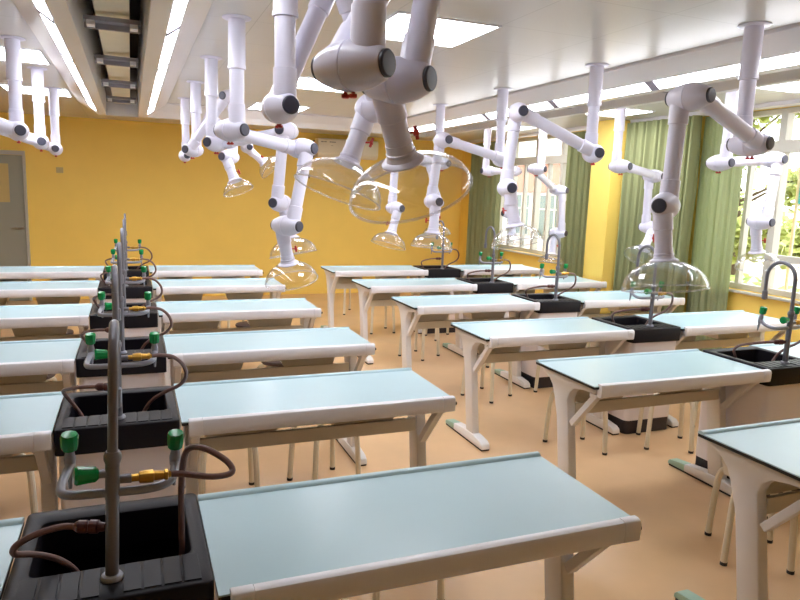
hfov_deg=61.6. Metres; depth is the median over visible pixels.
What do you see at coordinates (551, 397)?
stool
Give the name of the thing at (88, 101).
strip light
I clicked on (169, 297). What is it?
tray
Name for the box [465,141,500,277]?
curtain
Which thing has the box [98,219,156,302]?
sink
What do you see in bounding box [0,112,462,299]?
wall
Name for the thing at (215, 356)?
desk
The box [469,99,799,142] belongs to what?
trim
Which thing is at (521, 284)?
desk
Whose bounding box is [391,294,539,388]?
desk
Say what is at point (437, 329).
stool
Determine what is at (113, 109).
trim
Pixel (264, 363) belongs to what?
stool
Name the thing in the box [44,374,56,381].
stool
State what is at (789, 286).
shrub
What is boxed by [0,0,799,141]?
ceiling
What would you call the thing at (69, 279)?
tray
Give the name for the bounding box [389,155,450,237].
fume extraction arm
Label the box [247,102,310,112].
ceiling light panel
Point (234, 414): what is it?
desk
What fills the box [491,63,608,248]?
fume extraction arm
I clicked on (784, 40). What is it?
trim
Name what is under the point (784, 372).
basin
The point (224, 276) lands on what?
tray
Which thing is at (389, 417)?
tray
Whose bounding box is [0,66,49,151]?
fume extraction arm
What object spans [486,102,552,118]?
strip light
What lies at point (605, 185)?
pillar
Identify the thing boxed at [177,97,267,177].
fume extraction arm
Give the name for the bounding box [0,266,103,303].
desk
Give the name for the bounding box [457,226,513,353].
sink
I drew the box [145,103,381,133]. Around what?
trim
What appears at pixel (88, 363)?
tap
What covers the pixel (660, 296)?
tap
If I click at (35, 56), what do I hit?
ceiling light panel
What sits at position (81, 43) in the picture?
trim
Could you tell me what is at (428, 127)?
strip light
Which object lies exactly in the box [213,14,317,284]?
fume extraction arm
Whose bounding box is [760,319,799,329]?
tap
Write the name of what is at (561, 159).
window
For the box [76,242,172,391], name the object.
sink
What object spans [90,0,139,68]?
ceiling
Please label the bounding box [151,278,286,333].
desk
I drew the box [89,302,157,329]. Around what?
basin
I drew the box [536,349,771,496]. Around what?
desk
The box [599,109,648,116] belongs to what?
diffuser
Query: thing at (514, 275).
tray
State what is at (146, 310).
tap
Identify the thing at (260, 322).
tray
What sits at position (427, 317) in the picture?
tray
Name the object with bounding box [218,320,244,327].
stool
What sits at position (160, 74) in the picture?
strip light
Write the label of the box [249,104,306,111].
diffuser
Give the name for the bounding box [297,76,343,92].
ceiling light panel
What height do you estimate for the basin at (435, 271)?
0.332 m
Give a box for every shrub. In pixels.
[730,273,761,285]
[777,285,799,291]
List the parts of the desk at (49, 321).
rail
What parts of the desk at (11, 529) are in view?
frame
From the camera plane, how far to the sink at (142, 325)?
4.80 m
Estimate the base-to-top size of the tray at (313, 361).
0.156 m
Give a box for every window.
[499,131,581,259]
[686,106,799,303]
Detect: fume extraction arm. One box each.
[0,35,28,143]
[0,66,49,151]
[21,87,62,156]
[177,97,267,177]
[182,80,251,194]
[200,55,316,258]
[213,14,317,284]
[261,0,380,209]
[311,0,472,222]
[371,104,450,248]
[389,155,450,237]
[410,87,511,249]
[480,128,523,244]
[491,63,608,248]
[527,129,568,263]
[608,108,662,266]
[621,21,774,293]
[705,91,787,267]
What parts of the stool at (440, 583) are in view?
leg, leg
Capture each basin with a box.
[2,493,213,599]
[53,386,179,456]
[76,336,166,377]
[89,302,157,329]
[98,280,152,298]
[103,266,148,279]
[413,265,460,277]
[457,277,513,293]
[511,293,580,313]
[591,315,680,342]
[703,346,799,385]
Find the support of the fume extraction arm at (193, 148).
hanging from the ceiling at (538, 42)
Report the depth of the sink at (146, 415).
2.64 m
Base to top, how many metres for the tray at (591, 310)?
0.156 m
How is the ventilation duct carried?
attached to the trim at (81, 43)
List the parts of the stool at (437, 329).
leg, leg, leg, leg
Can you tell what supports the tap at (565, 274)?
on the sink at (552, 305)
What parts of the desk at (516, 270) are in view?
rail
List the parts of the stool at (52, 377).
seat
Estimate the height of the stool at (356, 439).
0.458 m
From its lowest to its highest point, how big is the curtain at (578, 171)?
2.440 m
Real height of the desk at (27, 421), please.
0.801 m
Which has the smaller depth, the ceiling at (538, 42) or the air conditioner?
the ceiling at (538, 42)
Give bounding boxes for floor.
[0,292,799,599]
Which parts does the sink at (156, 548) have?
green knob, green knob, valve stem, green knob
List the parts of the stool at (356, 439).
leg, leg, leg, leg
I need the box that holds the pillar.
[583,119,629,313]
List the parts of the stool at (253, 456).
leg, leg, leg, leg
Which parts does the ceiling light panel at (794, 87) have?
panel frame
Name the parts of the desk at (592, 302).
rail, frame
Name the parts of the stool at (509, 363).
leg, leg, leg, leg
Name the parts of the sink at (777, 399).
green knob, green knob, green knob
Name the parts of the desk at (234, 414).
frame, rail, frame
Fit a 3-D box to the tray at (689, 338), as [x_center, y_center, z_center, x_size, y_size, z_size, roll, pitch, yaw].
[2.222,0.248,5.508,0.410,0.156,0.206,-2,10,-22]
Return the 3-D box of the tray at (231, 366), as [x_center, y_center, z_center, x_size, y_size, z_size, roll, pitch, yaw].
[-1.165,0.343,4.168,0.410,0.156,0.206,-2,10,-22]
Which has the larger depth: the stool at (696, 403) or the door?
the door
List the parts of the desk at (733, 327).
rail, frame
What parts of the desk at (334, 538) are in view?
frame, rail, frame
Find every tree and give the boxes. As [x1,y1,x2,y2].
[731,113,799,274]
[740,154,763,215]
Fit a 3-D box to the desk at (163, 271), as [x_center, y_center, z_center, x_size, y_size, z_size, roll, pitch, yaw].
[-2.234,0.021,7.733,1.214,0.801,0.618,-2,10,-22]
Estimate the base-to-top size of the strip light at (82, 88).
0.045 m
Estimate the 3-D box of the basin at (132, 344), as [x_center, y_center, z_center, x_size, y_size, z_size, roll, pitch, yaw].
[-1.586,0.427,3.848,0.450,0.332,0.500,-2,10,-22]
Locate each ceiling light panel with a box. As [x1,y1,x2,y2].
[0,46,50,64]
[0,84,72,96]
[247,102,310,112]
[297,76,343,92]
[386,11,501,47]
[492,126,536,130]
[586,108,654,116]
[756,82,799,92]
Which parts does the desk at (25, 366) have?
rail, frame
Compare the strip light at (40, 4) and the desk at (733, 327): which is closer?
the strip light at (40, 4)
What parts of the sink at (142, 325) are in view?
green knob, green knob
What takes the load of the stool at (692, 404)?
on the floor
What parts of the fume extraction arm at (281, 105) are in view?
valve lever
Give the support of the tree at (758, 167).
on the ground
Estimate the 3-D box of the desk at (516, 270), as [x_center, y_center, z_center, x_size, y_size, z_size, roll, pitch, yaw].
[1.209,-0.046,8.913,1.200,0.801,0.618,-2,10,-22]
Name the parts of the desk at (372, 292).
frame, rail, frame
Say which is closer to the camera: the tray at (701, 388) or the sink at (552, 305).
the tray at (701, 388)
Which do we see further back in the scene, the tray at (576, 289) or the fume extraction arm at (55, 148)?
the tray at (576, 289)
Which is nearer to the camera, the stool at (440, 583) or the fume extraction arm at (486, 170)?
the stool at (440, 583)
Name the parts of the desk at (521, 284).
rail, frame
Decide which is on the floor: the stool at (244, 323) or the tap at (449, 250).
the stool at (244, 323)
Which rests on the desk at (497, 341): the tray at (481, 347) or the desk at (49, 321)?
the tray at (481, 347)
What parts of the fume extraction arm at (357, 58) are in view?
valve lever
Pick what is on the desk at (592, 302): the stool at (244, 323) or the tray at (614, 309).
the tray at (614, 309)
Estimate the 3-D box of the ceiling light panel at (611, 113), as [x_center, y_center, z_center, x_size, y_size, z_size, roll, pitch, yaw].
[2.175,-1.933,6.902,0.600,0.009,0.600,-2,10,-22]
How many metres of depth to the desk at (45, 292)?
5.91 m
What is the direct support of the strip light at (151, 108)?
attached to the trim at (155, 15)
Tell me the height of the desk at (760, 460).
0.801 m
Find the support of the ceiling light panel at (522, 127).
attached to the ceiling at (12, 22)
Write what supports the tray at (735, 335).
on the desk at (733, 327)
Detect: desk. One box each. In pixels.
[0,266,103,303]
[0,280,99,305]
[0,303,91,341]
[0,338,80,394]
[0,391,63,511]
[0,517,23,599]
[148,265,263,302]
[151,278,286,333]
[156,298,322,385]
[163,327,376,487]
[174,368,456,499]
[197,451,641,599]
[321,265,428,333]
[352,278,476,363]
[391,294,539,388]
[446,317,634,450]
[448,264,543,277]
[494,276,606,293]
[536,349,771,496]
[549,290,684,318]
[637,310,797,427]
[674,418,799,599]
[749,342,799,357]
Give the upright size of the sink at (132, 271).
1.400 m
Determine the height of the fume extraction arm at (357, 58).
0.992 m
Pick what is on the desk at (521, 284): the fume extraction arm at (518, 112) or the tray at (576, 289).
the tray at (576, 289)
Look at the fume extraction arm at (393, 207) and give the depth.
6.52 m
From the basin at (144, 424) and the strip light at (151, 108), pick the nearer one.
the basin at (144, 424)
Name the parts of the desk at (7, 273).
rail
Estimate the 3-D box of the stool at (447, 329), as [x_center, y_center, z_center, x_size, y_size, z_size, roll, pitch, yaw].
[0.516,0.230,8.119,0.331,0.458,0.331,-2,10,-22]
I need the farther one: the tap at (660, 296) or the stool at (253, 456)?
the tap at (660, 296)
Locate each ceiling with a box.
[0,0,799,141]
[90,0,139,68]
[167,0,799,116]
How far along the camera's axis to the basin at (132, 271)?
7.15 m
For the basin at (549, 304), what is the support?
in the sink at (552, 305)
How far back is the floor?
4.18 m
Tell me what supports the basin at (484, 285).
in the sink at (491, 285)
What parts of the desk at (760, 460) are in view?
frame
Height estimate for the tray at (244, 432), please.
0.156 m
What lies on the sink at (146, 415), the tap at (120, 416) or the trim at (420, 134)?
the tap at (120, 416)
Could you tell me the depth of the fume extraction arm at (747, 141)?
3.14 m
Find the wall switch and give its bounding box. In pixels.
[56,167,62,172]
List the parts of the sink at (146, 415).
green knob, green knob, green knob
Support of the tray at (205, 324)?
on the desk at (204, 316)
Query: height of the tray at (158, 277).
0.156 m
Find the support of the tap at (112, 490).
on the sink at (156, 548)
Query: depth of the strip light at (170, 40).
3.89 m
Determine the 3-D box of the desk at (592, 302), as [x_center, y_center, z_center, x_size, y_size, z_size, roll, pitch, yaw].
[2.104,0.342,6.682,1.200,0.801,0.618,-2,10,-22]
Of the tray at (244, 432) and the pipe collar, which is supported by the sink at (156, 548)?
the pipe collar
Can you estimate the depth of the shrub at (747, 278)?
8.82 m
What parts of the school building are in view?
facade pane, facade pane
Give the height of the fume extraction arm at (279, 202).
1.405 m
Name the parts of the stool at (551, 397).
leg, leg, leg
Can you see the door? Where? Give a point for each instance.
(14, 220)
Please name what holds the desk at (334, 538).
on the floor
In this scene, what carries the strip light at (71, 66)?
attached to the trim at (81, 43)
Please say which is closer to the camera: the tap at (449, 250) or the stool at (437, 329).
the stool at (437, 329)
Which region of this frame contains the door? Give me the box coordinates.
[0,150,32,300]
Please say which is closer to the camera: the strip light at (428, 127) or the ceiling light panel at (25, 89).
the ceiling light panel at (25, 89)
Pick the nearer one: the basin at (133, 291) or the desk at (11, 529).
the desk at (11, 529)
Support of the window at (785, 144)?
in the wall at (736, 301)
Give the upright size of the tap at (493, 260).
0.049 m
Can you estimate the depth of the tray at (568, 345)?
5.03 m
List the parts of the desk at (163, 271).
rail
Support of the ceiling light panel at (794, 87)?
attached to the ceiling at (12, 22)
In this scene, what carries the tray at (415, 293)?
on the desk at (372, 292)
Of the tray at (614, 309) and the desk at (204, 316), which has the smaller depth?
the desk at (204, 316)
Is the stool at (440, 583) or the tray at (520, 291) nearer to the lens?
the stool at (440, 583)
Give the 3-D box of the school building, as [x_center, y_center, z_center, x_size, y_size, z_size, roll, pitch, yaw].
[5.750,-7.875,37.992,6.250,8.000,27.000,-2,10,-22]
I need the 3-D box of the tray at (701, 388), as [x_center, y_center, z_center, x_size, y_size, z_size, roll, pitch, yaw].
[1.635,0.456,4.078,0.410,0.156,0.206,-2,10,-22]
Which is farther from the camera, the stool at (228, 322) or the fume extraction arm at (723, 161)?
the stool at (228, 322)
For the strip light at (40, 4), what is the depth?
3.05 m
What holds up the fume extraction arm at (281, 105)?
hanging from the ceiling at (538, 42)
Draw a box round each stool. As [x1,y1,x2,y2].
[12,453,37,513]
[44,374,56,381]
[66,329,77,385]
[198,435,259,493]
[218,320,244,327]
[235,321,249,327]
[257,360,282,367]
[287,423,360,480]
[333,289,350,314]
[370,306,394,333]
[372,579,444,599]
[398,328,439,360]
[425,314,448,340]
[461,362,511,403]
[534,348,547,392]
[543,390,607,455]
[636,393,694,453]
[694,389,701,421]
[704,467,797,574]
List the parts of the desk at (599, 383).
frame, rail, frame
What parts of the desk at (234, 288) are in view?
frame, rail, frame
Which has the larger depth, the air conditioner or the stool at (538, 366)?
the air conditioner
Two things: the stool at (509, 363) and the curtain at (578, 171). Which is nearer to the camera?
the stool at (509, 363)
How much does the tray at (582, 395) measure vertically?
0.156 m
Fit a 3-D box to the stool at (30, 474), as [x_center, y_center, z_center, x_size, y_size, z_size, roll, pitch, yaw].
[-1.959,0.906,3.344,0.331,0.458,0.331,-1,10,-18]
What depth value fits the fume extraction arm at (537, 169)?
7.79 m
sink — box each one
[2,319,235,599]
[53,264,187,508]
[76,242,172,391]
[89,228,162,337]
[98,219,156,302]
[103,213,152,279]
[413,220,460,333]
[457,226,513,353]
[511,234,580,387]
[591,245,680,433]
[695,261,799,495]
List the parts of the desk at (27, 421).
rail, frame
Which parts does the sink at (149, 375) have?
green knob, green knob, green knob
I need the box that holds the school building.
[502,139,561,245]
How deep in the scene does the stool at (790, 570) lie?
3.21 m
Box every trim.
[12,0,106,114]
[105,67,139,117]
[137,0,212,117]
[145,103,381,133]
[407,22,799,134]
[410,132,429,137]
[426,68,799,137]
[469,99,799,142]
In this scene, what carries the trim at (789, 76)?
attached to the ceiling at (12, 22)
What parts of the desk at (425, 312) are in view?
frame, rail, frame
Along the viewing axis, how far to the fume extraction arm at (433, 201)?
5.50 m
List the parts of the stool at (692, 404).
leg, leg, leg, leg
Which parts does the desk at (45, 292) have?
rail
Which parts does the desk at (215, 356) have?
frame, rail, frame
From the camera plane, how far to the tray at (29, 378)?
3.71 m
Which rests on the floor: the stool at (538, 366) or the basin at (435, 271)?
the stool at (538, 366)
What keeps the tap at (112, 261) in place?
on the sink at (134, 293)
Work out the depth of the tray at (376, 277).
8.40 m
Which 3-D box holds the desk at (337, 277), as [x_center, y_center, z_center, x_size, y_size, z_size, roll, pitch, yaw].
[-0.336,-0.003,8.301,1.200,0.801,0.618,-2,10,-22]
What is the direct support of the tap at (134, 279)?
on the sink at (142, 325)
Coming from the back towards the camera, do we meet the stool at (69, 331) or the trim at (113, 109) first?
the trim at (113, 109)
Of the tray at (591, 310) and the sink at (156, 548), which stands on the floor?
the sink at (156, 548)
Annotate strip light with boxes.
[33,0,51,18]
[40,14,71,59]
[63,56,83,84]
[76,81,91,101]
[85,98,94,109]
[148,103,155,113]
[150,89,159,104]
[153,66,166,90]
[158,30,177,68]
[167,0,187,32]
[409,124,434,131]
[444,115,485,126]
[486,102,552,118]
[554,83,650,106]
[653,53,799,88]
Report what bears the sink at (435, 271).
on the floor
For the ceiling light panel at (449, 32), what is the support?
attached to the ceiling at (538, 42)
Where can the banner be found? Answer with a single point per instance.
(797, 199)
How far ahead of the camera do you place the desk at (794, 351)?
4.45 m
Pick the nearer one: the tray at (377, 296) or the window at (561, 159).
the tray at (377, 296)
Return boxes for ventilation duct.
[83,0,140,103]
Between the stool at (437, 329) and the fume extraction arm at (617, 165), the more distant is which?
the stool at (437, 329)
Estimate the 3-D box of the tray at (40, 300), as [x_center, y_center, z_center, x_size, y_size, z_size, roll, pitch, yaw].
[-3.123,-0.044,6.157,0.410,0.156,0.206,-2,10,-22]
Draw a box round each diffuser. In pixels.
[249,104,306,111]
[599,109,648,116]
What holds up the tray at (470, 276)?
on the desk at (516, 270)
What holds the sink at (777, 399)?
on the floor
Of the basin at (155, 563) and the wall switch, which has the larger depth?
the wall switch
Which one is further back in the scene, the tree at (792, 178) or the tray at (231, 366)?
the tree at (792, 178)
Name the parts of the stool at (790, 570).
leg, leg, leg, leg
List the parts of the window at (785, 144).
sill, frame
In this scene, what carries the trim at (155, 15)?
attached to the ceiling at (538, 42)
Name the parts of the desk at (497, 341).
frame, rail, frame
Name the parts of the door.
vision panel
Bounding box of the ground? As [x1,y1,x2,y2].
[502,229,799,291]
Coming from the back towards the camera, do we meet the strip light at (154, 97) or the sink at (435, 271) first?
the sink at (435, 271)
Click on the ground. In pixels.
(753, 269)
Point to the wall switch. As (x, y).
(58, 169)
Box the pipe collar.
[100,569,123,583]
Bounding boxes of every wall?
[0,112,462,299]
[458,105,799,347]
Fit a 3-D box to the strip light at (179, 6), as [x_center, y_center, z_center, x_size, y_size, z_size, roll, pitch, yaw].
[-0.945,-1.284,2.896,0.063,0.045,1.085,-2,10,-22]
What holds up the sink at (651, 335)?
on the floor
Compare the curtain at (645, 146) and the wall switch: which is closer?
the curtain at (645, 146)
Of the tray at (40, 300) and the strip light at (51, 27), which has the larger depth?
the tray at (40, 300)
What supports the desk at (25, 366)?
on the floor
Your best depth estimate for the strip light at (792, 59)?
4.03 m
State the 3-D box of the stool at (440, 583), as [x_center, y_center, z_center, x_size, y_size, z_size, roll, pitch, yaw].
[-0.012,1.044,2.907,0.331,0.458,0.331,-2,10,-22]
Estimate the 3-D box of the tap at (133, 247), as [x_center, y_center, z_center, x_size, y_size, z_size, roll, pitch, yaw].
[-2.924,-0.553,7.196,0.272,0.049,0.133,-2,10,-22]
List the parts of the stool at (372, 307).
leg, leg, leg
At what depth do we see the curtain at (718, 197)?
6.70 m
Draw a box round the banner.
[784,166,799,289]
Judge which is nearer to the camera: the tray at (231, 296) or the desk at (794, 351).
the desk at (794, 351)
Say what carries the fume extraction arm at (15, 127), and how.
hanging from the ceiling at (12, 22)
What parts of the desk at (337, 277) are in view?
frame, rail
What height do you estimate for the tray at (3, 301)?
0.156 m
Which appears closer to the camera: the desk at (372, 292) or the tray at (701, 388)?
the tray at (701, 388)
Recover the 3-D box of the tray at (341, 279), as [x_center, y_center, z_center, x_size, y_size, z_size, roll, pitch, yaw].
[-0.665,-0.290,8.242,0.410,0.156,0.206,-2,10,-22]
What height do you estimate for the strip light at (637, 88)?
0.045 m
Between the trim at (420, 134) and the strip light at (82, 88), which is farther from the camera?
the trim at (420, 134)
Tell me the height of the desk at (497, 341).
0.801 m
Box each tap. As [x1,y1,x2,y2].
[55,461,178,499]
[84,351,156,368]
[97,305,149,316]
[105,276,144,284]
[110,258,141,263]
[114,246,140,250]
[118,414,125,419]
[431,248,451,252]
[479,259,502,263]
[540,272,567,277]
[631,291,664,299]
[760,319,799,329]
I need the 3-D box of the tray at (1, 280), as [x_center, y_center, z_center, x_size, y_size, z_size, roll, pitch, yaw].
[-4.115,-0.223,7.059,0.410,0.156,0.206,-2,10,-22]
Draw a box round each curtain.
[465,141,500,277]
[559,131,590,291]
[610,115,702,312]
[686,116,742,351]
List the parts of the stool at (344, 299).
leg, leg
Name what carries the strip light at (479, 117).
attached to the trim at (784, 40)
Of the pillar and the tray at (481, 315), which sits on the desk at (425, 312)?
the tray at (481, 315)
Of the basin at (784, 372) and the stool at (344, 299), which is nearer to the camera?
the basin at (784, 372)
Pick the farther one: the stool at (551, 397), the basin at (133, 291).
the basin at (133, 291)
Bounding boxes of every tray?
[0,279,28,281]
[0,298,8,305]
[0,374,47,383]
[12,326,67,336]
[36,296,80,304]
[50,278,88,280]
[158,277,192,278]
[164,294,202,300]
[173,321,218,329]
[186,363,242,371]
[205,428,277,436]
[212,276,244,278]
[225,292,263,299]
[247,318,292,326]
[280,357,334,365]
[332,417,394,424]
[333,277,362,282]
[367,292,399,299]
[375,276,406,278]
[411,312,447,320]
[414,291,450,295]
[463,312,505,318]
[465,275,482,277]
[477,343,520,353]
[494,274,520,276]
[511,289,535,293]
[538,342,586,349]
[543,288,577,292]
[575,390,622,401]
[582,308,600,314]
[608,306,647,312]
[659,388,701,393]
[682,336,695,340]
[704,333,748,338]
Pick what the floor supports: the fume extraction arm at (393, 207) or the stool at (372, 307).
the stool at (372, 307)
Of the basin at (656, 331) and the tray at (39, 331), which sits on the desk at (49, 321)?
the tray at (39, 331)
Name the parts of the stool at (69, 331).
seat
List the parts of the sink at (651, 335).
green knob, green knob, green knob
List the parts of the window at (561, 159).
sill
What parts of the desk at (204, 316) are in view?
frame, rail, frame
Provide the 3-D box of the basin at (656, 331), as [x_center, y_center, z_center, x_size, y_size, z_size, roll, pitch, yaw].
[1.801,0.332,5.187,0.450,0.332,0.500,-2,10,-22]
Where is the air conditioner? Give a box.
[315,138,377,159]
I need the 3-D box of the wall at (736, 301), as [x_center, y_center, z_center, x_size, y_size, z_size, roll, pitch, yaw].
[3.700,-0.674,5.790,0.250,3.200,13.600,-2,10,-22]
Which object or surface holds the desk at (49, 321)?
on the floor

